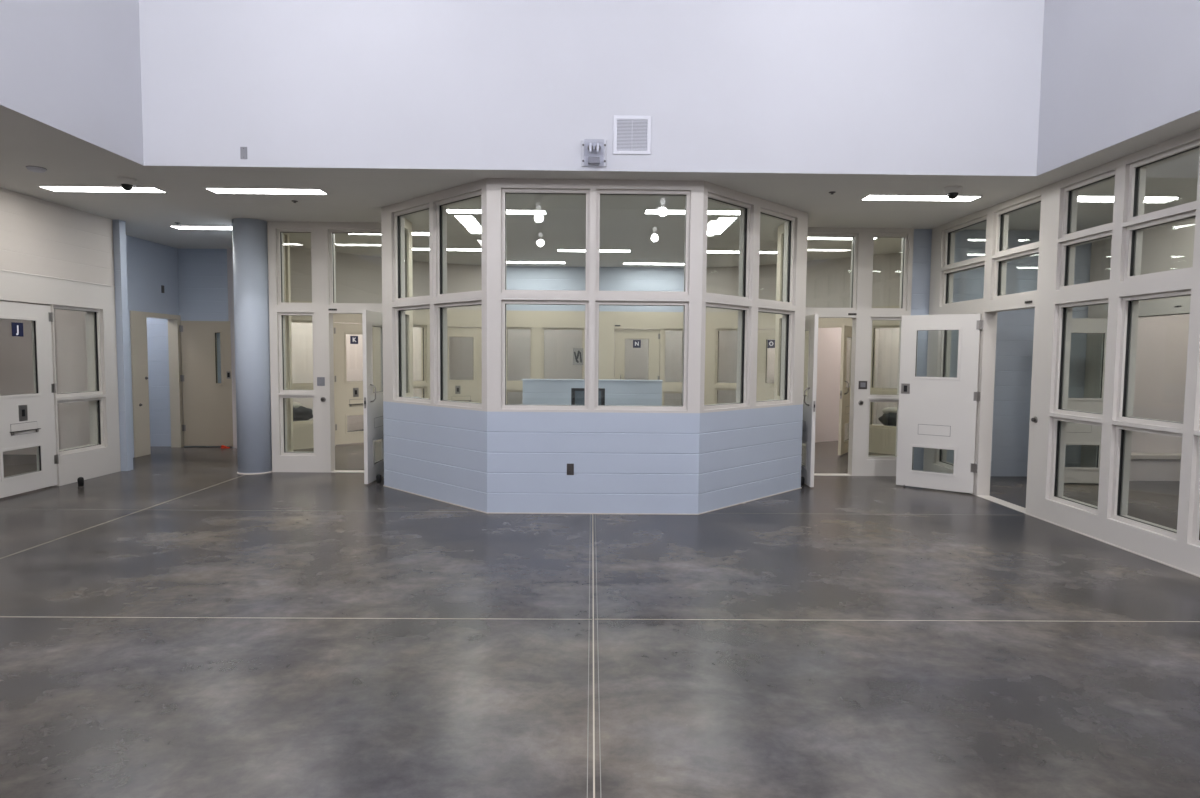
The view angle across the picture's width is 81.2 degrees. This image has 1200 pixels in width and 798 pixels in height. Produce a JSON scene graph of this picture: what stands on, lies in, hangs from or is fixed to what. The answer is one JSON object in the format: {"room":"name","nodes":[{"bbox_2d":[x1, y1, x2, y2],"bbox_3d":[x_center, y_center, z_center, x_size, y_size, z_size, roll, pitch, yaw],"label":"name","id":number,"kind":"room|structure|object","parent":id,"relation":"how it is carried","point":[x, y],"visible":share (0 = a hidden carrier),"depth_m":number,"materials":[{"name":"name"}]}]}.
{"room":"prison interior","nodes":[
{"label":"prison interior","id":0,"kind":"room"},
{"bbox_2d":[0,309,60,454],"bbox_3d":[-8.256,-0.793,10.648,2.330,3.290,0.100,0,3,-1],"label":"wall","id":1,"kind":"structure","parent":0,"point":[16,360],"depth_m":10.61,"materials":[{"name":"paint"}]},
{"bbox_2d":[0,188,114,285],"bbox_3d":[-6.301,-1.244,-1.616,0.200,0.860,21.470,0,3,-1],"label":"wall","id":2,"kind":"structure","parent":0,"point":[38,236],"depth_m":8.07,"materials":[{"name":"white paint"}]},
{"bbox_2d":[0,269,120,485],"bbox_3d":[-6.416,-0.164,7.667,0.208,2.430,3.070,0,3,-1],"label":"window","id":3,"kind":"structure","parent":2,"relation":"in","point":[101,457],"depth_m":8.83,"materials":[{"name":"metal"}]},
{"bbox_2d":[0,301,59,497],"bbox_3d":[-6.348,-0.010,7.705,0.081,2.080,0.945,0,3,-1],"label":"door","id":4,"kind":"structure","parent":3,"relation":"attached to","point":[26,420],"depth_m":7.86,"materials":[{"name":"metal"}]},
{"bbox_2d":[11,322,23,336],"bbox_3d":[-6.345,-0.757,7.626,0.006,0.150,0.150,0,3,-1],"label":"door sign","id":5,"kind":"object","parent":4,"relation":"attached to","point":[17,328],"visible":1,"depth_m":7.62,"materials":[{"name":"blue"}]},
{"bbox_2d":[0,0,143,165],"bbox_3d":[-4.177,-3.427,-3.058,0.200,3.710,18.810,0,3,-1],"label":"wall","id":6,"kind":"structure","parent":0,"point":[72,67],"depth_m":5.62,"materials":[{"name":"white paint"}]},
{"bbox_2d":[56,309,89,448],"bbox_3d":[-6.817,-0.690,9.171,0.555,3.290,0.045,0,3,-1],"label":"wall","id":7,"kind":"structure","parent":0,"point":[70,325],"depth_m":9.17,"materials":[{"name":"paint"}]},
{"bbox_2d":[112,220,132,470],"bbox_3d":[-6.305,-0.690,9.244,0.100,3.290,0.120,0,3,-1],"label":"wall","id":8,"kind":"structure","parent":0,"point":[119,229],"depth_m":9.21,"materials":[{"name":"blue paint"}]},
{"bbox_2d":[126,235,178,457],"bbox_3d":[-7.029,-0.771,10.468,0.120,3.290,2.350,0,3,-1],"label":"wall","id":9,"kind":"structure","parent":0,"point":[150,265],"depth_m":10.84,"materials":[{"name":"blue paint"}]},
{"bbox_2d":[130,311,183,456],"bbox_3d":[-7.025,-0.256,11.051,0.190,2.190,1.250,0,3,-1],"label":"door frame","id":10,"kind":"structure","parent":9,"relation":"in","point":[138,319],"depth_m":10.73,"materials":[{"name":"beige metal"}]},
{"bbox_2d":[179,321,232,445],"bbox_3d":[-6.524,-0.253,11.650,0.915,2.080,0.068,0,3,-1],"label":"door","id":11,"kind":"structure","parent":10,"relation":"attached to","point":[207,403],"depth_m":11.64,"materials":[{"name":"beige metal"}]},
{"bbox_2d":[147,248,230,446],"bbox_3d":[-7.633,-0.852,11.704,3.400,3.290,0.120,0,3,-1],"label":"wall","id":12,"kind":"structure","parent":0,"point":[202,273],"depth_m":11.62,"materials":[{"name":"blue paint"}]},
{"bbox_2d":[227,247,236,447],"bbox_3d":[-5.956,-0.826,11.518,1.146,3.290,0.100,4,5,44],"label":"wall","id":13,"kind":"structure","parent":0,"point":[229,250],"depth_m":11.55,"materials":[{"name":"paint"}]},
{"bbox_2d":[232,218,271,472],"bbox_3d":[-4.568,-0.673,9.215,0.424,3.290,0.424,0,3,-1],"label":"column","id":14,"kind":"structure","parent":0,"point":[249,236],"depth_m":9.05,"materials":[{"name":"blue paint"}]},
{"bbox_2d":[291,322,363,430],"bbox_3d":[-5.499,-0.952,13.654,0.100,3.290,3.803,2,4,28],"label":"wall","id":15,"kind":"structure","parent":0,"point":[301,333],"depth_m":13.43,"materials":[{"name":"paint"}]},
{"bbox_2d":[290,247,429,302],"bbox_3d":[-4.328,-2.067,12.068,3.135,0.850,0.150,-3,5,-43],"label":"wall","id":16,"kind":"structure","parent":0,"point":[358,278],"depth_m":12.04,"materials":[{"name":"white paint"}]},
{"bbox_2d":[291,300,429,449],"bbox_3d":[-4.343,-0.426,12.168,3.135,2.440,0.150,-3,5,-43],"label":"window","id":17,"kind":"structure","parent":16,"relation":"in","point":[302,430],"depth_m":12.01,"materials":[{"name":"beige metal"}]},
{"bbox_2d":[334,323,380,444],"bbox_3d":[-4.239,-0.268,12.230,0.920,2.080,0.081,-3,5,-43],"label":"door","id":18,"kind":"structure","parent":17,"relation":"attached to","point":[348,394],"depth_m":12.10,"materials":[{"name":"beige metal"}]},
{"bbox_2d":[413,327,421,397],"bbox_3d":[-3.929,-0.978,14.295,0.100,3.290,2.413,-2,4,-35],"label":"wall","id":19,"kind":"structure","parent":0,"point":[417,376],"depth_m":13.71,"materials":[{"name":"paint"}]},
{"bbox_2d":[447,264,481,309],"bbox_3d":[-2.668,-2.131,13.351,1.066,0.850,0.150,-1,4,-21],"label":"wall","id":20,"kind":"structure","parent":0,"point":[460,277],"depth_m":13.30,"materials":[{"name":"white paint"}]},
{"bbox_2d":[447,309,481,327],"bbox_3d":[-2.682,-0.489,13.451,1.066,2.440,0.150,-1,4,-21],"label":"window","id":21,"kind":"structure","parent":20,"relation":"in","point":[455,317],"depth_m":13.34,"materials":[{"name":"beige paint"}]},
{"bbox_2d":[447,327,481,402],"bbox_3d":[-2.693,-0.327,13.420,0.920,2.080,0.081,-1,4,-21],"label":"door","id":22,"kind":"structure","parent":21,"relation":"attached to","point":[458,390],"depth_m":13.46,"materials":[{"name":"beige metal"}]},
{"bbox_2d":[449,327,508,403],"bbox_3d":[-3.340,-1.057,15.676,2.571,3.290,0.100,0,4,-14],"label":"wall","id":23,"kind":"structure","parent":0,"point":[460,348],"depth_m":15.70,"materials":[{"name":"paint"}]},
{"bbox_2d":[139,0,1044,175],"bbox_3d":[-0.045,-3.973,6.479,8.680,3.710,0.200,0,3,-1],"label":"wall","id":24,"kind":"structure","parent":0,"point":[892,87],"depth_m":6.44,"materials":[{"name":"white paint"}]},
{"bbox_2d":[240,147,246,158],"bbox_3d":[-3.279,-2.265,6.443,0.062,0.110,0.008,0,3,-1],"label":"junction box","id":25,"kind":"object","parent":24,"relation":"attached to","point":[243,150],"visible":1,"depth_m":6.44,"materials":[{"name":"grey"}]},
{"bbox_2d":[582,140,606,166],"bbox_3d":[-0.054,-2.269,6.428,0.230,0.245,0.110,0,3,-1],"label":"emergency light","id":26,"kind":"object","parent":24,"relation":"attached to","point":[594,152],"visible":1,"depth_m":6.47,"materials":[{"name":"white paint"}]},
{"bbox_2d":[613,115,650,154],"bbox_3d":[0.297,-2.440,6.471,0.350,0.350,0.012,0,3,-1],"label":"air vent","id":27,"kind":"object","parent":24,"relation":"in","point":[631,134],"visible":1,"depth_m":6.47,"materials":[{"name":"paint"}]},
{"bbox_2d":[509,329,675,405],"bbox_3d":[-0.182,-1.050,16.015,3.800,3.290,0.100,0,3,-1],"label":"wall","id":28,"kind":"structure","parent":0,"point":[559,345],"depth_m":15.97,"materials":[{"name":"paint"}]},
{"bbox_2d":[523,381,661,405],"bbox_3d":[-0.118,0.329,10.589,2.080,1.200,0.200,0,3,-1],"label":"wall","id":29,"kind":"structure","parent":0,"point":[534,392],"depth_m":10.46,"materials":[{"name":"blue paint"}]},
{"bbox_2d":[522,379,662,381],"bbox_3d":[-0.113,-0.281,10.552,2.100,0.022,0.220,0,3,-1],"label":"trim","id":30,"kind":"structure","parent":29,"relation":"on","point":[522,379],"depth_m":10.45,"materials":[{"name":"blue paint"}]},
{"bbox_2d":[383,397,802,513],"bbox_3d":[-0.069,0.570,8.145,5.025,1.018,2.350,0,3,-1],"label":"wall","id":31,"kind":"structure","parent":0,"point":[512,462],"depth_m":7.00,"materials":[{"name":"blue paint"}]},
{"bbox_2d":[332,470,363,472],"bbox_3d":[-3.150,0.973,9.397,0.860,0.006,0.150,0,3,-1],"label":"trim","id":32,"kind":"structure","parent":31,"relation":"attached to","point":[340,471],"depth_m":9.37,"materials":[{"name":"metal"}]},
{"bbox_2d":[405,218,412,396],"bbox_3d":[-2.515,-1.135,8.729,0.120,2.272,0.940,0,3,-1],"label":"window","id":33,"kind":"structure","parent":31,"relation":"in","point":[408,225],"depth_m":9.06,"materials":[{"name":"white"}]},
{"bbox_2d":[381,178,486,411],"bbox_3d":[-1.787,-1.061,7.613,2.026,2.272,0.150,4,5,44],"label":"window","id":34,"kind":"structure","parent":31,"relation":"in","point":[395,304],"depth_m":7.59,"materials":[{"name":"metal"}]},
{"bbox_2d":[567,463,573,474],"bbox_3d":[-0.295,0.700,6.969,0.070,0.115,0.008,0,3,-1],"label":"wall outlet","id":35,"kind":"object","parent":31,"relation":"attached to","point":[570,467],"visible":1,"depth_m":6.97,"materials":[{"name":"grey metal"}]},
{"bbox_2d":[383,485,801,514],"bbox_3d":[-0.073,1.073,8.171,5.045,0.009,2.359,0,3,-1],"label":"trim","id":36,"kind":"structure","parent":31,"relation":"attached to","point":[383,485],"depth_m":7.01,"materials":[{"name":"white paint"}]},
{"bbox_2d":[487,178,703,412],"bbox_3d":[-0.054,-1.005,6.946,2.110,2.272,0.150,0,3,-1],"label":"window","id":37,"kind":"structure","parent":31,"relation":"in","point":[498,296],"depth_m":6.88,"materials":[{"name":"metal"}]},
{"bbox_2d":[700,181,807,412],"bbox_3d":[1.674,-1.034,7.674,0.150,2.272,2.072,4,5,44],"label":"window","id":38,"kind":"structure","parent":31,"relation":"in","point":[748,304],"depth_m":7.61,"materials":[{"name":"metal"}]},
{"bbox_2d":[774,223,783,399],"bbox_3d":[2.389,-1.097,8.807,0.120,2.272,0.900,0,3,-1],"label":"window","id":39,"kind":"structure","parent":31,"relation":"in","point":[780,244],"depth_m":9.13,"materials":[{"name":"white metal"}]},
{"bbox_2d":[814,473,851,475],"bbox_3d":[2.960,1.022,9.469,0.840,0.006,0.150,0,3,-1],"label":"trim","id":40,"kind":"structure","parent":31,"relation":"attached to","point":[815,474],"depth_m":9.46,"materials":[{"name":"metal"}]},
{"bbox_2d":[506,266,683,311],"bbox_3d":[-0.144,-2.123,13.570,4.000,0.850,0.150,0,3,-1],"label":"wall","id":41,"kind":"structure","parent":0,"point":[517,277],"depth_m":13.49,"materials":[{"name":"blue paint"}]},
{"bbox_2d":[506,310,682,405],"bbox_3d":[-0.159,-0.481,13.670,4.000,2.440,0.150,0,3,-1],"label":"window","id":42,"kind":"structure","parent":41,"relation":"in","point":[537,321],"depth_m":13.55,"materials":[{"name":"beige metal"}]},
{"bbox_2d":[573,348,582,364],"bbox_3d":[-0.425,-0.823,13.569,0.200,0.330,0.004,0,3,-1],"label":"notice","id":43,"kind":"object","parent":42,"relation":"attached to","point":[577,352],"visible":1,"depth_m":13.57,"materials":[{"name":"grey"}]},
{"bbox_2d":[614,329,659,379],"bbox_3d":[0.735,-0.311,13.637,0.932,2.080,0.120,0,3,-1],"label":"door","id":44,"kind":"structure","parent":42,"relation":"attached to","point":[653,336],"depth_m":13.61,"materials":[{"name":"beige metal"}]},
{"bbox_2d":[0,429,1199,797],"bbox_3d":[-0.040,1.509,2.346,20.000,0.150,30.500,0,3,-1],"label":"floor","id":45,"kind":"structure","parent":0,"point":[284,695],"depth_m":3.83,"materials":[{"name":"concrete"}]},
{"bbox_2d":[77,477,84,487],"bbox_3d":[-6.035,0.968,8.136,0.068,0.120,0.068,0,3,-1],"label":"door stop","id":46,"kind":"object","parent":45,"relation":"on","point":[80,480],"visible":1,"depth_m":8.12,"materials":[{"name":"grey metal"}]},
{"bbox_2d":[0,475,243,558],"bbox_3d":[-4.514,1.443,1.565,0.007,0.002,15.050,0,3,-1],"label":"trim","id":47,"kind":"structure","parent":45,"relation":"on","point":[243,475],"depth_m":6.49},
{"bbox_2d":[81,509,446,511],"bbox_3d":[-3.768,1.116,7.020,5.050,0.002,0.006,0,3,-1],"label":"trim","id":48,"kind":"structure","parent":45,"relation":"on","point":[81,509],"depth_m":7.02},
{"bbox_2d":[283,233,293,451],"bbox_3d":[-4.384,-0.693,9.571,0.150,3.290,0.430,0,3,-1],"label":"window","id":49,"kind":"structure","parent":45,"relation":"on","point":[286,236],"depth_m":9.71,"materials":[{"name":"white metal"}]},
{"bbox_2d":[267,221,381,471],"bbox_3d":[-3.465,-0.668,9.293,1.760,3.290,0.150,0,3,-1],"label":"window","id":50,"kind":"structure","parent":45,"relation":"on","point":[322,459],"depth_m":9.22,"materials":[{"name":"metal"}]},
{"bbox_2d":[317,377,324,385],"bbox_3d":[-3.683,-0.231,9.237,0.100,0.115,0.009,0,3,-1],"label":"plate","id":51,"kind":"object","parent":50,"relation":"attached to","point":[320,380],"visible":1,"depth_m":9.23,"materials":[{"name":"grey"}]},
{"bbox_2d":[362,310,383,483],"bbox_3d":[-2.763,-0.044,8.807,0.120,2.085,0.932,1,3,1],"label":"door","id":52,"kind":"structure","parent":50,"relation":"attached to","point":[372,401],"depth_m":8.48,"materials":[{"name":"metal"}]},
{"bbox_2d":[107,617,591,619],"bbox_3d":[-3.154,1.296,4.159,6.212,0.002,0.006,0,3,-1],"label":"trim","id":53,"kind":"structure","parent":45,"relation":"on","point":[107,617],"depth_m":4.18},
{"bbox_2d":[587,571,589,797],"bbox_3d":[-0.023,1.544,0.545,0.003,0.002,12.900,0,3,-1],"label":"trim","id":54,"kind":"structure","parent":45,"relation":"on","point":[589,571],"depth_m":3.28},
{"bbox_2d":[592,514,594,797],"bbox_3d":[0.001,1.544,0.545,0.007,0.002,12.900,0,3,-1],"label":"trim","id":55,"kind":"structure","parent":45,"relation":"on","point":[592,514],"depth_m":3.12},
{"bbox_2d":[595,520,600,795],"bbox_3d":[0.026,1.545,0.546,0.003,0.002,12.900,0,3,-1],"label":"trim","id":56,"kind":"structure","parent":45,"relation":"on","point":[595,520],"depth_m":3.38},
{"bbox_2d":[743,513,942,514],"bbox_3d":[2.707,1.168,7.097,3.300,0.002,0.006,0,3,-1],"label":"trim","id":57,"kind":"structure","parent":45,"relation":"on","point":[743,513],"depth_m":7.10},
{"bbox_2d":[624,619,1199,621],"bbox_3d":[2.178,1.339,4.226,4.422,0.002,0.006,0,3,-1],"label":"floor line","id":58,"kind":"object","parent":45,"relation":"on","point":[624,619],"depth_m":4.22,"materials":[{"name":"grey"}]},
{"bbox_2d":[977,495,1025,512],"bbox_3d":[4.436,1.147,7.640,0.150,0.006,0.910,0,3,-1],"label":"trim","id":59,"kind":"structure","parent":45,"relation":"on","point":[990,498],"depth_m":7.66,"materials":[{"name":"metal"}]},
{"bbox_2d":[1024,513,1199,576],"bbox_3d":[4.383,1.289,5.264,0.010,0.010,3.850,0,3,-1],"label":"trim","id":60,"kind":"structure","parent":45,"relation":"on","point":[1024,513],"depth_m":5.88,"materials":[{"name":"white paint"}]},
{"bbox_2d":[1129,453,1180,480],"bbox_3d":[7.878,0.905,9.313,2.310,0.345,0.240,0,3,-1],"label":"bunk","id":61,"kind":"object","parent":45,"relation":"on","point":[1143,466],"visible":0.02,"depth_m":9.21,"materials":[{"name":"paint"}]},
{"bbox_3d":[5.024,0.679,12.144,1.160,0.400,0.620,4,5,42],"label":"bunk","id":62,"kind":"object","parent":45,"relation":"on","visible":0},
{"bbox_2d":[878,407,896,425],"bbox_3d":[5.093,0.317,12.015,0.627,0.340,0.410,4,5,42],"label":"bedding","id":63,"kind":"object","parent":62,"relation":"on","point":[889,418],"visible":0.4,"depth_m":11.97,"materials":[{"name":"grey fabric"}]},
{"bbox_2d":[882,407,896,413],"bbox_3d":[5.082,0.212,12.093,0.400,0.140,0.300,4,5,42],"label":"pillow","id":64,"kind":"object","parent":63,"relation":"on","point":[890,410],"depth_m":12.02,"materials":[{"name":"white fabric"}]},
{"bbox_3d":[-5.230,0.592,12.107,1.160,0.400,0.620,-3,5,-43],"label":"bunk","id":65,"kind":"object","parent":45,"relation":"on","visible":0},
{"bbox_2d":[293,402,312,420],"bbox_3d":[-5.231,0.226,12.032,0.627,0.340,0.410,-3,5,-43],"label":"bedding","id":66,"kind":"object","parent":65,"relation":"on","point":[300,413],"visible":0.52,"depth_m":11.96,"materials":[{"name":"grey fabric"}]},
{"bbox_3d":[-0.096,0.734,7.608,2.000,0.755,0.760,0,3,-1],"label":"desk","id":67,"kind":"object","parent":45,"relation":"on","visible":0},
{"bbox_2d":[571,388,604,404],"bbox_3d":[-0.133,0.114,7.730,0.370,0.467,0.160,0,3,-1],"label":"monitor","id":68,"kind":"object","parent":67,"relation":"on","point":[577,394],"visible":0.42,"depth_m":7.70,"materials":[{"name":"black plastic"}]},
{"bbox_2d":[0,105,1199,267],"bbox_3d":[-0.010,-1.909,2.137,20.000,0.121,30.500,0,3,-1],"label":"ceiling","id":69,"kind":"structure","parent":0,"point":[355,194],"depth_m":7.76,"materials":[{"name":"paint"}]},
{"bbox_2d":[26,166,46,172],"bbox_3d":[-5.281,-2.148,6.561,0.156,0.034,0.156,0,3,-1],"label":"smoke detector","id":70,"kind":"object","parent":69,"relation":"attached to","point":[30,168],"visible":1,"depth_m":6.53,"materials":[{"name":"paint"}]},
{"bbox_2d":[38,186,167,192],"bbox_3d":[-5.241,-2.213,7.390,1.200,0.004,0.240,0,3,-1],"label":"recessed light","id":71,"kind":"object","parent":69,"relation":"in","point":[52,188],"visible":1,"depth_m":7.39,"materials":[{"name":"paint"}]},
{"bbox_2d":[116,177,136,190],"bbox_3d":[-4.696,-2.126,6.950,0.170,0.115,0.170,0,3,-1],"label":"dome camera","id":72,"kind":"object","parent":69,"relation":"attached to","point":[126,183],"visible":1,"depth_m":6.91,"materials":[{"name":"paint"}]},
{"bbox_2d":[170,226,231,229],"bbox_3d":[-5.246,-2.349,9.616,1.200,0.004,0.240,0,3,-1],"label":"recessed light","id":73,"kind":"object","parent":69,"relation":"in","point":[177,227],"visible":0.59,"depth_m":9.59,"materials":[{"name":"white"}]},
{"bbox_2d":[205,188,328,194],"bbox_3d":[-3.521,-2.199,7.410,1.200,0.004,0.240,0,3,-1],"label":"recessed light","id":74,"kind":"object","parent":69,"relation":"in","point":[215,190],"visible":1,"depth_m":7.40,"materials":[{"name":"white"}]},
{"bbox_2d":[412,248,480,250],"bbox_3d":[-2.496,-2.433,11.395,1.200,0.004,0.240,0,3,-1],"label":"recessed light","id":75,"kind":"object","parent":69,"relation":"in","point":[424,249],"visible":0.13,"depth_m":11.38,"materials":[{"name":"white"}]},
{"bbox_2d":[447,209,480,213],"bbox_3d":[-1.620,-2.240,8.355,0.427,0.005,0.251,0,3,-1],"label":"recessed light","id":76,"kind":"object","parent":69,"relation":"in","point":[468,211],"depth_m":8.36,"materials":[{"name":"white"}]},
{"bbox_2d":[453,215,480,232],"bbox_3d":[-1.691,-2.293,9.209,0.240,0.004,1.200,0,3,-1],"label":"recessed light","id":77,"kind":"object","parent":69,"relation":"in","point":[469,222],"visible":0.83,"depth_m":9.05,"materials":[{"name":"white"}]},
{"bbox_2d":[506,210,546,214],"bbox_3d":[-0.886,-2.235,8.372,0.484,0.005,0.236,0,3,-1],"label":"recessed light","id":78,"kind":"object","parent":69,"relation":"in","point":[543,212],"depth_m":8.38,"materials":[{"name":"white"}]},
{"bbox_2d":[447,210,545,213],"bbox_3d":[-1.242,-2.238,8.365,1.174,0.003,0.214,0,3,-1],"label":"diffuser","id":79,"kind":"object","parent":78,"relation":"attached to","point":[448,211],"depth_m":8.37,"materials":[{"name":"white"}]},
{"bbox_2d":[506,261,565,263],"bbox_3d":[-1.233,-2.513,12.877,1.200,0.004,0.240,0,3,-1],"label":"recessed light","id":80,"kind":"object","parent":69,"relation":"in","point":[506,261],"visible":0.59,"depth_m":12.87,"materials":[{"name":"white"}]},
{"bbox_2d":[557,249,630,251],"bbox_3d":[-0.096,-2.413,11.394,1.200,0.004,0.240,0,3,-1],"label":"recessed light","id":81,"kind":"object","parent":69,"relation":"in","point":[558,250],"visible":0.83,"depth_m":11.38,"materials":[{"name":"white"}]},
{"bbox_2d":[558,250,629,251],"bbox_3d":[-0.096,-2.413,11.394,1.174,0.003,0.214,0,3,-1],"label":"diffuser","id":82,"kind":"object","parent":81,"relation":"attached to","point":[558,250],"depth_m":11.41,"materials":[{"name":"white"}]},
{"bbox_2d":[623,263,683,264],"bbox_3d":[1.026,-2.497,12.934,1.200,0.004,0.240,0,3,-1],"label":"recessed light","id":83,"kind":"object","parent":69,"relation":"in","point":[623,263],"visible":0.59,"depth_m":12.95,"materials":[{"name":"white"}]},
{"bbox_2d":[644,209,684,213],"bbox_3d":[0.769,-2.214,8.266,0.482,0.005,0.234,0,3,-1],"label":"recessed light","id":84,"kind":"object","parent":69,"relation":"in","point":[647,211],"depth_m":8.27,"materials":[{"name":"white"}]},
{"bbox_2d":[707,217,737,234],"bbox_3d":[1.569,-2.263,9.177,0.240,0.004,1.200,0,3,-1],"label":"recessed light","id":85,"kind":"object","parent":69,"relation":"in","point":[721,224],"visible":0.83,"depth_m":9.11,"materials":[{"name":"white"}]},
{"bbox_2d":[708,210,739,214],"bbox_3d":[1.470,-2.209,8.284,0.407,0.005,0.249,0,3,-1],"label":"recessed light","id":86,"kind":"object","parent":69,"relation":"in","point":[710,212],"depth_m":8.29,"materials":[{"name":"white"}]},
{"bbox_2d":[807,237,876,239],"bbox_3d":[3.350,-2.297,9.997,1.200,0.004,0.240,0,3,-1],"label":"recessed light","id":87,"kind":"object","parent":69,"relation":"in","point":[813,238],"visible":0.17,"depth_m":10.03,"materials":[{"name":"white"}]},
{"bbox_2d":[861,195,982,200],"bbox_3d":[3.419,-2.142,7.463,1.200,0.004,0.240,0,3,-1],"label":"recessed light","id":88,"kind":"object","parent":69,"relation":"in","point":[869,197],"visible":1,"depth_m":7.46,"materials":[{"name":"white"}]},
{"bbox_2d":[944,186,962,198],"bbox_3d":[3.534,-2.058,7.008,0.170,0.115,0.170,0,3,-1],"label":"dome camera","id":89,"kind":"object","parent":69,"relation":"attached to","point":[952,192],"visible":1,"depth_m":6.96,"materials":[{"name":"paint"}]},
{"bbox_2d":[1078,195,1113,201],"bbox_3d":[5.249,-2.122,7.405,0.558,0.005,0.258,0,3,-1],"label":"recessed light","id":90,"kind":"object","parent":69,"relation":"in","point":[1111,198],"depth_m":7.41,"materials":[{"name":"white"}]},
{"bbox_2d":[1145,196,1178,201],"bbox_3d":[5.870,-2.117,7.402,0.377,0.005,0.238,0,3,-1],"label":"recessed light","id":91,"kind":"object","parent":69,"relation":"in","point":[1147,198],"depth_m":7.38,"materials":[{"name":"white"}]},
{"bbox_2d":[674,331,737,405],"bbox_3d":[2.983,-1.006,15.752,2.571,3.290,0.100,1,4,13],"label":"wall","id":92,"kind":"structure","parent":0,"point":[727,371],"depth_m":15.76,"materials":[{"name":"paint"}]},
{"bbox_2d":[706,267,738,311],"bbox_3d":[2.384,-2.091,13.411,1.066,0.850,0.150,2,4,20],"label":"wall","id":93,"kind":"structure","parent":0,"point":[719,280],"depth_m":13.34,"materials":[{"name":"white paint"}]},
{"bbox_2d":[704,312,737,404],"bbox_3d":[2.369,-0.449,13.511,1.066,2.440,0.150,2,4,20],"label":"window","id":94,"kind":"structure","parent":93,"relation":"in","point":[716,322],"depth_m":13.48,"materials":[{"name":"beige metal"}]},
{"bbox_2d":[760,329,774,382],"bbox_3d":[3.520,-0.922,14.440,0.100,3.290,2.413,3,4,33],"label":"wall","id":95,"kind":"structure","parent":0,"point":[771,351],"depth_m":14.33,"materials":[{"name":"paint"}]},
{"bbox_2d":[759,253,900,307],"bbox_3d":[4.073,-2.001,12.168,3.135,0.850,0.150,4,5,42],"label":"wall","id":96,"kind":"structure","parent":0,"point":[828,281],"depth_m":12.05,"materials":[{"name":"white paint"}]},
{"bbox_2d":[758,306,899,454],"bbox_3d":[4.059,-0.359,12.268,3.135,2.440,0.150,4,5,42],"label":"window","id":97,"kind":"structure","parent":96,"relation":"in","point":[882,439],"depth_m":11.76,"materials":[{"name":"metal"}]},
{"bbox_2d":[756,329,774,400],"bbox_3d":[3.295,-0.245,12.920,0.920,2.080,0.081,4,5,42],"label":"door","id":98,"kind":"structure","parent":97,"relation":"attached to","point":[765,391],"depth_m":13.10,"materials":[{"name":"beige metal"}]},
{"bbox_2d":[838,325,851,454],"bbox_3d":[4.123,-0.154,11.547,0.120,2.080,0.932,3,4,33],"label":"door","id":99,"kind":"structure","parent":97,"relation":"attached to","point":[846,331],"depth_m":11.25,"materials":[{"name":"beige metal"}]},
{"bbox_2d":[815,328,878,441],"bbox_3d":[4.562,-0.848,13.379,2.254,3.290,0.100,-2,4,-32],"label":"wall","id":100,"kind":"structure","parent":0,"point":[829,339],"depth_m":13.22,"materials":[{"name":"paint"}]},
{"bbox_2d":[876,328,898,424],"bbox_3d":[5.730,-0.868,13.873,0.100,3.290,4.319,-3,5,-43],"label":"wall","id":101,"kind":"structure","parent":0,"point":[888,352],"depth_m":13.85,"materials":[{"name":"paint"}]},
{"bbox_2d":[911,229,1091,475],"bbox_3d":[6.603,-0.590,9.447,4.980,3.290,0.120,0,3,-1],"label":"wall","id":102,"kind":"structure","parent":0,"point":[1015,328],"depth_m":9.36,"materials":[{"name":"paint"}]},
{"bbox_2d":[805,227,913,475],"bbox_3d":[3.274,-0.614,9.373,1.680,3.290,0.150,0,3,-1],"label":"window","id":103,"kind":"structure","parent":102,"relation":"in","point":[860,463],"depth_m":9.30,"materials":[{"name":"metal"}]},
{"bbox_2d":[801,314,818,486],"bbox_3d":[2.541,-0.002,8.870,0.120,2.085,0.932,0,3,-1],"label":"door","id":104,"kind":"structure","parent":103,"relation":"attached to","point":[811,321],"depth_m":8.48,"materials":[{"name":"metal"}]},
{"bbox_2d":[1037,0,1199,175],"bbox_3d":[4.302,-3.359,-2.957,0.200,3.710,18.810,0,3,-1],"label":"wall","id":105,"kind":"structure","parent":0,"point":[1113,72],"depth_m":5.59,"materials":[{"name":"white paint"}]},
{"bbox_2d":[1080,219,1194,466],"bbox_3d":[6.605,-0.393,6.213,0.150,3.290,6.300,0,3,-1],"label":"wall","id":106,"kind":"structure","parent":0,"point":[1168,247],"depth_m":8.40,"materials":[{"name":"white paint"}]},
{"bbox_2d":[1138,297,1190,317],"bbox_3d":[6.577,-0.007,8.190,0.172,2.280,1.400,0,3,-1],"label":"door","id":107,"kind":"structure","parent":106,"relation":"in","point":[1159,307],"depth_m":8.06,"materials":[{"name":"metal"}]},
{"bbox_2d":[1064,318,1107,483],"bbox_3d":[6.053,0.029,8.834,0.920,2.080,0.068,1,4,3],"label":"door","id":108,"kind":"structure","parent":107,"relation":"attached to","point":[1076,433],"depth_m":8.83,"materials":[{"name":"metal"}]},
{"bbox_2d":[1131,314,1189,452],"bbox_3d":[7.874,-0.575,9.375,2.440,3.290,0.045,0,3,-1],"label":"wall","id":109,"kind":"structure","parent":0,"point":[1162,341],"depth_m":9.37,"materials":[{"name":"paint"}]},
{"bbox_3d":[4.586,0.241,-4.442,0.150,3.290,15.400,0,3,-1],"label":"wall","id":110,"kind":"structure","parent":0,"visible":0},
{"bbox_2d":[923,128,1199,575],"bbox_3d":[4.464,-0.415,6.277,0.150,3.290,6.080,0,3,-1],"label":"window","id":111,"kind":"structure","parent":110,"relation":"in","point":[1056,295],"depth_m":6.33,"materials":[{"name":"metal"}]},
{"bbox_2d":[896,314,983,493],"bbox_3d":[4.033,0.052,8.333,0.905,2.100,0.068,3,4,39],"label":"door","id":112,"kind":"structure","parent":111,"relation":"attached to","point":[934,412],"depth_m":8.31,"materials":[{"name":"metal"}]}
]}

